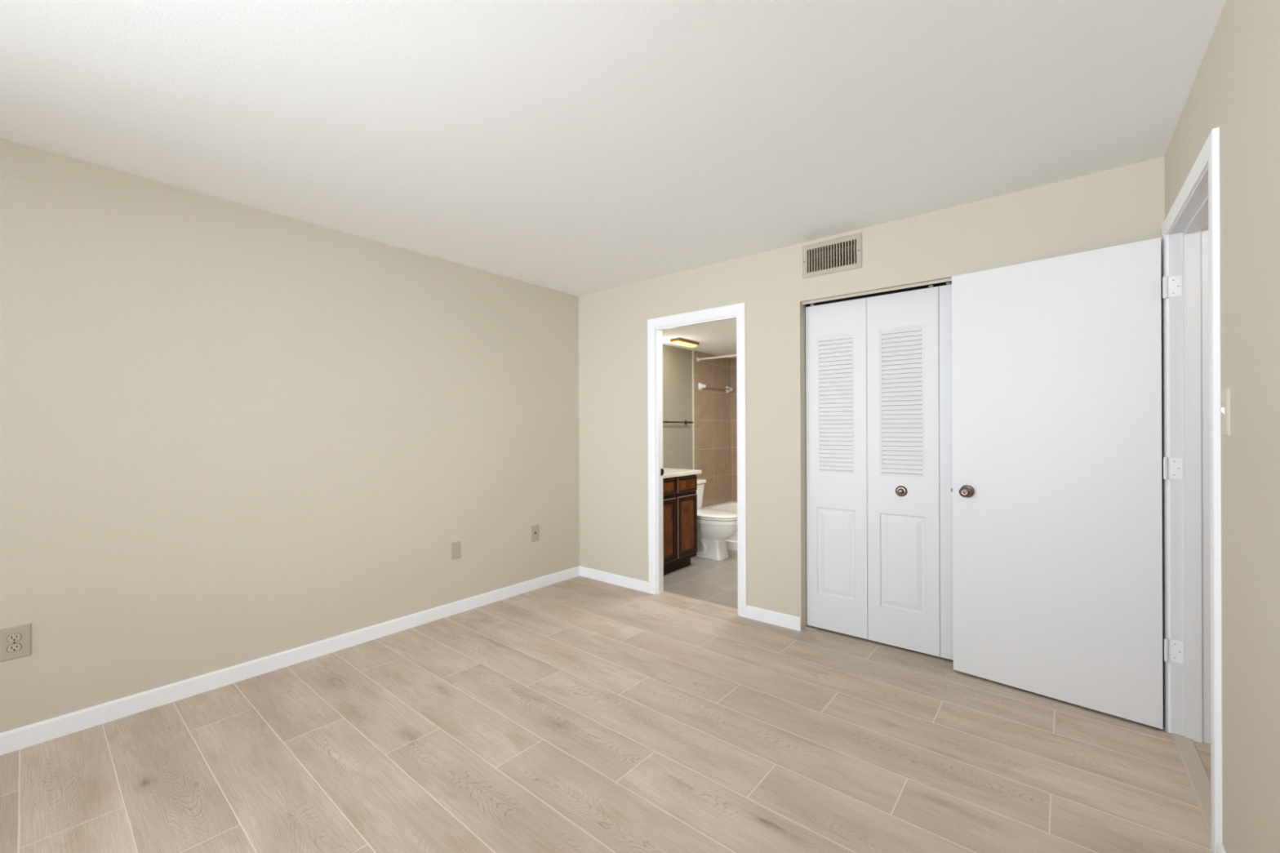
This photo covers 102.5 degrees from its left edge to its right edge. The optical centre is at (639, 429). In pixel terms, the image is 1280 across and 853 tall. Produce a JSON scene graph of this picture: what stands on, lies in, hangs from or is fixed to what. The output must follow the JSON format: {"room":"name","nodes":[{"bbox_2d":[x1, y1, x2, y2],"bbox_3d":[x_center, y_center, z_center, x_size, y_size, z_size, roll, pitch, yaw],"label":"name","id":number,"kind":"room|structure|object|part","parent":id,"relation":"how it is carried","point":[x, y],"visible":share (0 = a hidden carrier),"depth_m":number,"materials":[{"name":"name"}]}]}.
{"room":"empty bedroom","nodes":[
{"label":"empty bedroom","id":0,"kind":"room"},
{"bbox_2d":[0,137,579,733],"bbox_3d":[-3.068,0.068,1.455,0.100,2.440,8.090,0,0,39],"label":"wall","id":1,"kind":"structure","parent":0,"point":[232,433],"depth_m":2.62,"materials":[{"name":"beige paint"}]},
{"bbox_2d":[0,623,31,662],"bbox_3d":[-2.504,0.855,2.058,0.010,0.129,0.082,0,0,39],"label":"electrical outlet","id":2,"kind":"object","parent":1,"relation":"attached to","point":[15,641],"visible":1,"depth_m":2.06,"materials":[{"name":"beige plastic"}]},
{"bbox_2d":[6,643,22,652],"bbox_3d":[-2.505,0.875,2.054,0.001,0.030,0.039,0,0,39],"label":"socket","id":3,"kind":"object","parent":2,"relation":"attached to","point":[11,647],"depth_m":2.05,"materials":[{"name":"beige plastic"}]},
{"bbox_2d":[6,633,22,642],"bbox_3d":[-2.505,0.835,2.054,0.001,0.030,0.039,0,0,39],"label":"socket","id":4,"kind":"object","parent":2,"relation":"attached to","point":[11,637],"depth_m":2.05,"materials":[{"name":"beige plastic"}]},
{"bbox_2d":[0,565,579,755],"bbox_3d":[-3.048,1.246,1.385,0.012,0.084,8.000,0,0,39],"label":"baseboard","id":5,"kind":"structure","parent":1,"relation":"attached to","point":[30,735],"depth_m":2.61,"materials":[{"name":"white wood"}]},
{"bbox_2d":[450,541,460,559],"bbox_3d":[-1.280,0.843,3.565,0.007,0.117,0.072,0,0,39],"label":"blank wall plate","id":6,"kind":"object","parent":1,"relation":"attached to","point":[455,546],"visible":1,"depth_m":3.56,"materials":[{"name":"beige plastic"}]},
{"bbox_2d":[530,524,539,542],"bbox_3d":[-0.836,0.834,4.105,0.014,0.127,0.084,0,0,39],"label":"cable jack plate","id":7,"kind":"object","parent":1,"relation":"attached to","point":[535,532],"visible":1,"depth_m":4.10,"materials":[{"name":"beige plastic"}]},
{"bbox_2d":[0,549,1211,852],"bbox_3d":[-0.423,1.316,0.809,5.011,0.080,10.620,0,0,39],"label":"floor","id":8,"kind":"structure","parent":0,"point":[578,714],"depth_m":2.01,"materials":[{"name":"brown wood"}]},
{"bbox_2d":[662,474,697,574],"bbox_3d":[0.137,0.847,4.696,0.494,0.854,0.690,0,0,39],"label":"vanity cabinet","id":9,"kind":"object","parent":8,"relation":"on","point":[679,493],"visible":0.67,"depth_m":4.58,"materials":[{"name":"brown wood"}]},
{"bbox_3d":[0.218,0.879,4.414,0.008,0.458,0.223,0,0,39],"label":"raised panel","id":10,"kind":"part","parent":9,"relation":"part of","materials":[{"name":"brown wood"}]},
{"bbox_3d":[0.216,0.504,4.414,0.008,0.092,0.271,0,0,39],"label":"raised panel","id":11,"kind":"part","parent":9,"relation":"part of","materials":[{"name":"brown wood"}]},
{"bbox_3d":[0.213,0.504,4.416,0.019,0.124,0.303,0,0,39],"label":"drawer","id":12,"kind":"part","parent":9,"relation":"part of","materials":[{"name":"brown wood"}]},
{"bbox_3d":[0.215,0.879,4.416,0.019,0.538,0.303,0,0,39],"label":"door","id":13,"kind":"part","parent":9,"relation":"part of","materials":[{"name":"brown wood"}]},
{"bbox_2d":[662,467,701,478],"bbox_3d":[0.113,0.365,4.652,0.515,0.111,0.851,0,0,39],"label":"countertop","id":14,"kind":"structure","parent":9,"relation":"on","point":[668,473],"depth_m":4.66,"materials":[{"name":"stone"}]},
{"bbox_3d":[0.433,0.503,4.680,0.008,0.092,0.266,0,0,39],"label":"raised panel","id":15,"kind":"part","parent":9,"relation":"part of","materials":[{"name":"brown wood"}]},
{"bbox_3d":[0.434,0.878,4.680,0.008,0.458,0.218,0,0,39],"label":"raised panel","id":16,"kind":"part","parent":9,"relation":"part of","materials":[{"name":"brown wood"}]},
{"bbox_3d":[0.430,0.503,4.682,0.019,0.124,0.298,0,0,39],"label":"drawer","id":17,"kind":"part","parent":9,"relation":"part of","materials":[{"name":"brown wood"}]},
{"bbox_3d":[0.432,0.878,4.682,0.019,0.538,0.298,0,0,39],"label":"door","id":18,"kind":"part","parent":9,"relation":"part of","materials":[{"name":"brown wood"}]},
{"bbox_2d":[695,479,737,560],"bbox_3d":[0.670,0.903,5.168,0.719,0.738,0.480,0,0,39],"label":"toilet","id":19,"kind":"object","parent":8,"relation":"on","point":[713,526],"visible":0.49,"depth_m":5.00,"materials":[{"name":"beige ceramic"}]},
{"bbox_3d":[0.469,0.727,5.331,0.194,0.308,0.457,0,0,39],"label":"tank","id":20,"kind":"part","parent":19,"relation":"part of","materials":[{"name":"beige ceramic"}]},
{"bbox_3d":[0.472,0.553,5.328,0.211,0.037,0.480,0,0,39],"label":"tank lid","id":21,"kind":"part","parent":19,"relation":"part of","materials":[{"name":"beige ceramic"}]},
{"bbox_3d":[0.712,1.075,5.134,0.604,0.394,0.381,0,0,39],"label":"bowl","id":22,"kind":"part","parent":19,"relation":"part of","materials":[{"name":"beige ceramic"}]},
{"bbox_3d":[0.732,0.867,5.117,0.560,0.020,0.385,0,0,39],"label":"seat","id":23,"kind":"part","parent":19,"relation":"part of","materials":[{"name":"white plastic"}]},
{"bbox_3d":[0.730,0.842,5.119,0.558,0.030,0.383,0,0,39],"label":"lid","id":24,"kind":"part","parent":19,"relation":"part of","materials":[{"name":"white plastic"}]},
{"bbox_2d":[701,501,737,551],"bbox_3d":[1.462,1.072,5.497,1.518,0.392,0.762,0,0,39],"label":"bathtub","id":25,"kind":"object","parent":8,"relation":"on","point":[731,506],"visible":0.16,"depth_m":5.78,"materials":[{"name":"beige ceramic"}]},
{"bbox_2d":[804,624,818,630],"bbox_3d":[1.099,1.262,3.281,0.070,0.016,0.060,0,0,39],"label":"bracket","id":26,"kind":"object","parent":8,"relation":"on","point":[806,626],"visible":0.96,"depth_m":3.28,"materials":[{"name":"silver plastic"}]},
{"bbox_2d":[1172,733,1211,839],"bbox_3d":[1.984,1.263,1.808,0.060,0.006,0.783,0,0,39],"label":"threshold","id":27,"kind":"object","parent":8,"relation":"on","point":[1198,777],"visible":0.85,"depth_m":1.88,"materials":[{"name":"beige wood"}]},
{"bbox_2d":[0,0,1226,296],"bbox_3d":[-1.660,-1.198,0.241,3.826,0.080,8.190,0,0,39],"label":"ceiling","id":28,"kind":"structure","parent":0,"point":[578,148],"depth_m":1.85,"materials":[{"name":"white paint"}]},
{"bbox_2d":[662,344,692,469],"bbox_3d":[0.328,0.205,5.409,0.100,2.137,2.330,0,0,39],"label":"wall","id":29,"kind":"structure","parent":0,"point":[677,362],"depth_m":5.41,"materials":[{"name":"paint"}]},
{"bbox_2d":[662,420,693,424],"bbox_3d":[0.389,-0.073,5.352,0.068,0.048,0.509,0,0,39],"label":"towel bar","id":30,"kind":"object","parent":29,"relation":"attached to","point":[685,422],"visible":0.88,"depth_m":5.33,"materials":[{"name":"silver metal"}]},
{"bbox_2d":[692,350,694,469],"bbox_3d":[0.586,0.204,5.635,0.014,2.137,0.015,0,0,39],"label":"trim","id":31,"kind":"structure","parent":29,"relation":"attached to","point":[692,350],"depth_m":5.63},
{"bbox_2d":[693,351,698,479],"bbox_3d":[0.618,0.203,5.677,0.012,2.137,0.088,0,0,39],"label":"trim","id":32,"kind":"structure","parent":29,"relation":"attached to","point":[695,353],"depth_m":5.67,"materials":[{"name":"brown tile"}]},
{"bbox_2d":[697,351,730,507],"bbox_3d":[0.875,0.022,5.995,0.010,1.777,0.730,0,0,39],"label":"shower tile","id":33,"kind":"structure","parent":29,"relation":"attached to","point":[713,404],"depth_m":5.98,"materials":[{"name":"brown tile"}]},
{"bbox_2d":[697,382,733,392],"bbox_3d":[0.893,-0.479,5.959,0.066,0.079,0.689,0,0,39],"label":"towel bar","id":34,"kind":"object","parent":33,"relation":"attached to","point":[700,386],"visible":1,"depth_m":5.87,"materials":[{"name":"white ceramic"}]},
{"bbox_3d":[0.700,-0.478,5.722,0.066,0.079,0.079,0,0,39],"label":"post","id":35,"kind":"part","parent":34,"relation":"part of","materials":[{"name":"white ceramic"}]},
{"bbox_3d":[1.085,-0.480,6.196,0.066,0.079,0.079,0,0,39],"label":"post","id":36,"kind":"part","parent":34,"relation":"part of","materials":[{"name":"white ceramic"}]},
{"bbox_2d":[662,318,736,358],"bbox_3d":[0.988,-0.907,4.933,1.732,0.080,2.430,0,0,39],"label":"ceiling","id":37,"kind":"structure","parent":0,"point":[716,338],"depth_m":4.80,"materials":[{"name":"white paint"}]},
{"bbox_2d":[670,337,698,347],"bbox_3d":[0.440,-0.840,5.016,0.105,0.047,0.348,0,0,39],"label":"ceiling light","id":38,"kind":"object","parent":37,"relation":"attached to","point":[679,341],"visible":1,"depth_m":4.95,"materials":[{"name":"gold metal"}]},
{"bbox_3d":[0.440,-0.827,5.016,0.091,0.021,0.328,0,0,39],"label":"lamp shade","id":39,"kind":"part","parent":38,"relation":"part of","materials":[{"name":"yellow"}]},
{"bbox_2d":[730,357,737,502],"bbox_3d":[1.728,0.199,5.837,1.732,2.137,0.100,0,0,39],"label":"wall","id":40,"kind":"structure","parent":0,"point":[733,361],"depth_m":6.25,"materials":[{"name":"brown tile"}]},
{"bbox_2d":[804,244,853,496],"bbox_3d":[1.903,0.046,3.083,1.760,2.440,0.710,0,0,39],"label":"wall","id":41,"kind":"structure","parent":0,"point":[853,245],"depth_m":3.27,"materials":[{"name":"beige paint"}]},
{"bbox_2d":[578,156,1164,690],"bbox_3d":[0.940,0.051,3.351,3.726,2.440,0.090,0,0,39],"label":"wall","id":42,"kind":"structure","parent":0,"point":[1123,205],"depth_m":3.34,"materials":[{"name":"beige paint"}]},
{"bbox_2d":[579,565,648,592],"bbox_3d":[-0.227,1.234,4.239,0.764,0.084,0.012,0,0,39],"label":"baseboard","id":43,"kind":"structure","parent":42,"relation":"attached to","point":[615,579],"depth_m":4.21,"materials":[{"name":"white wood"}]},
{"bbox_2d":[647,302,746,617],"bbox_3d":[0.422,0.209,3.772,0.837,2.127,0.116,0,0,39],"label":"door frame","id":44,"kind":"structure","parent":42,"relation":"attached to","point":[655,326],"depth_m":3.96,"materials":[{"name":"white wood"}]},
{"bbox_3d":[0.175,0.335,4.018,0.004,0.055,0.038,0,0,39],"label":"strike plate","id":45,"kind":"part","parent":44,"relation":"part of","materials":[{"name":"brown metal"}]},
{"bbox_2d":[746,604,800,631],"bbox_3d":[0.866,1.229,3.350,0.375,0.084,0.012,0,0,39],"label":"baseboard","id":46,"kind":"structure","parent":42,"relation":"attached to","point":[769,616],"depth_m":3.34,"materials":[{"name":"white wood"}]},
{"bbox_2d":[802,232,862,279],"bbox_3d":[1.219,-1.047,3.184,0.356,0.205,0.218,0,0,39],"label":"air vent","id":47,"kind":"object","parent":42,"relation":"in","point":[811,267],"visible":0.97,"depth_m":3.11,"materials":[{"name":"metal"}]},
{"bbox_2d":[801,278,951,306],"bbox_3d":[1.643,-0.794,2.817,1.513,0.027,0.092,0,0,39],"label":"closet track","id":48,"kind":"object","parent":42,"relation":"attached to","point":[948,281],"visible":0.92,"depth_m":3.00,"materials":[{"name":"white metal"}]},
{"bbox_2d":[805,286,940,657],"bbox_3d":[1.357,0.235,3.061,0.746,2.040,0.064,0,0,39],"label":"door","id":49,"kind":"structure","parent":48,"relation":"hanging from","point":[873,370],"depth_m":3.03,"materials":[{"name":"white paint"}]},
{"bbox_3d":[1.221,0.235,3.193,0.370,2.040,0.032,0,0,39],"label":"panel","id":50,"kind":"part","parent":49,"relation":"part of","materials":[{"name":"white paint"}]},
{"bbox_3d":[1.490,0.355,2.933,0.062,0.062,0.032,0,0,39],"label":"knob","id":51,"kind":"part","parent":49,"relation":"part of","materials":[{"name":"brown metal"}]},
{"bbox_3d":[1.512,0.234,2.956,0.374,2.040,0.032,0,0,39],"label":"panel","id":52,"kind":"part","parent":49,"relation":"part of","materials":[{"name":"white paint"}]},
{"bbox_2d":[938,284,953,660],"bbox_3d":[1.942,0.232,2.586,0.755,2.040,0.064,0,0,39],"label":"door","id":53,"kind":"structure","parent":48,"relation":"hanging from","point":[944,291],"depth_m":2.80,"materials":[{"name":"white paint"}]},
{"bbox_2d":[1164,0,1279,852],"bbox_3d":[-0.212,0.056,-0.926,0.115,2.440,8.000,0,0,39],"label":"wall","id":54,"kind":"structure","parent":0,"point":[1235,90],"depth_m":1.25,"materials":[{"name":"beige paint"}]},
{"bbox_2d":[1161,127,1222,852],"bbox_3d":[1.998,0.200,1.792,0.143,2.132,0.924,0,0,39],"label":"door frame","id":55,"kind":"structure","parent":54,"relation":"attached to","point":[1191,321],"depth_m":2.08,"materials":[{"name":"white paint"}]},
{"bbox_2d":[951,237,1183,728],"bbox_3d":[1.914,0.227,2.387,0.158,2.054,0.834,0,0,-40],"label":"door","id":56,"kind":"structure","parent":55,"relation":"attached to","point":[1057,502],"depth_m":2.36,"materials":[{"name":"white paint"}]},
{"bbox_3d":[1.655,0.319,2.610,0.053,0.053,0.054,0,0,39],"label":"knob","id":57,"kind":"part","parent":56,"relation":"part of","materials":[{"name":"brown metal"}]},
{"bbox_2d":[1216,843,1226,852],"bbox_3d":[-0.560,1.235,-1.260,0.012,0.084,7.036,0,0,39],"label":"baseboard","id":58,"kind":"structure","parent":54,"relation":"attached to","point":[1220,846],"depth_m":1.46,"materials":[{"name":"white wood"}]},
{"bbox_2d":[1219,388,1230,435],"bbox_3d":[1.609,-0.046,1.415,0.014,0.128,0.068,0,0,39],"label":"light switch","id":59,"kind":"object","parent":54,"relation":"attached to","point":[1224,409],"visible":1,"depth_m":1.40,"materials":[{"name":"beige plastic"}]},
{"bbox_3d":[1.594,0.199,4.379,0.100,2.137,2.330,0,0,39],"label":"wall","id":60,"kind":"structure","parent":0,"visible":0},
{"bbox_2d":[696,354,736,361],"bbox_3d":[1.231,-0.778,5.221,1.520,0.052,0.052,0,0,39],"label":"shower curtain rod","id":61,"kind":"object","parent":60,"relation":"attached to","point":[698,359],"visible":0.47,"depth_m":5.54,"materials":[{"name":"metal"}]}
]}

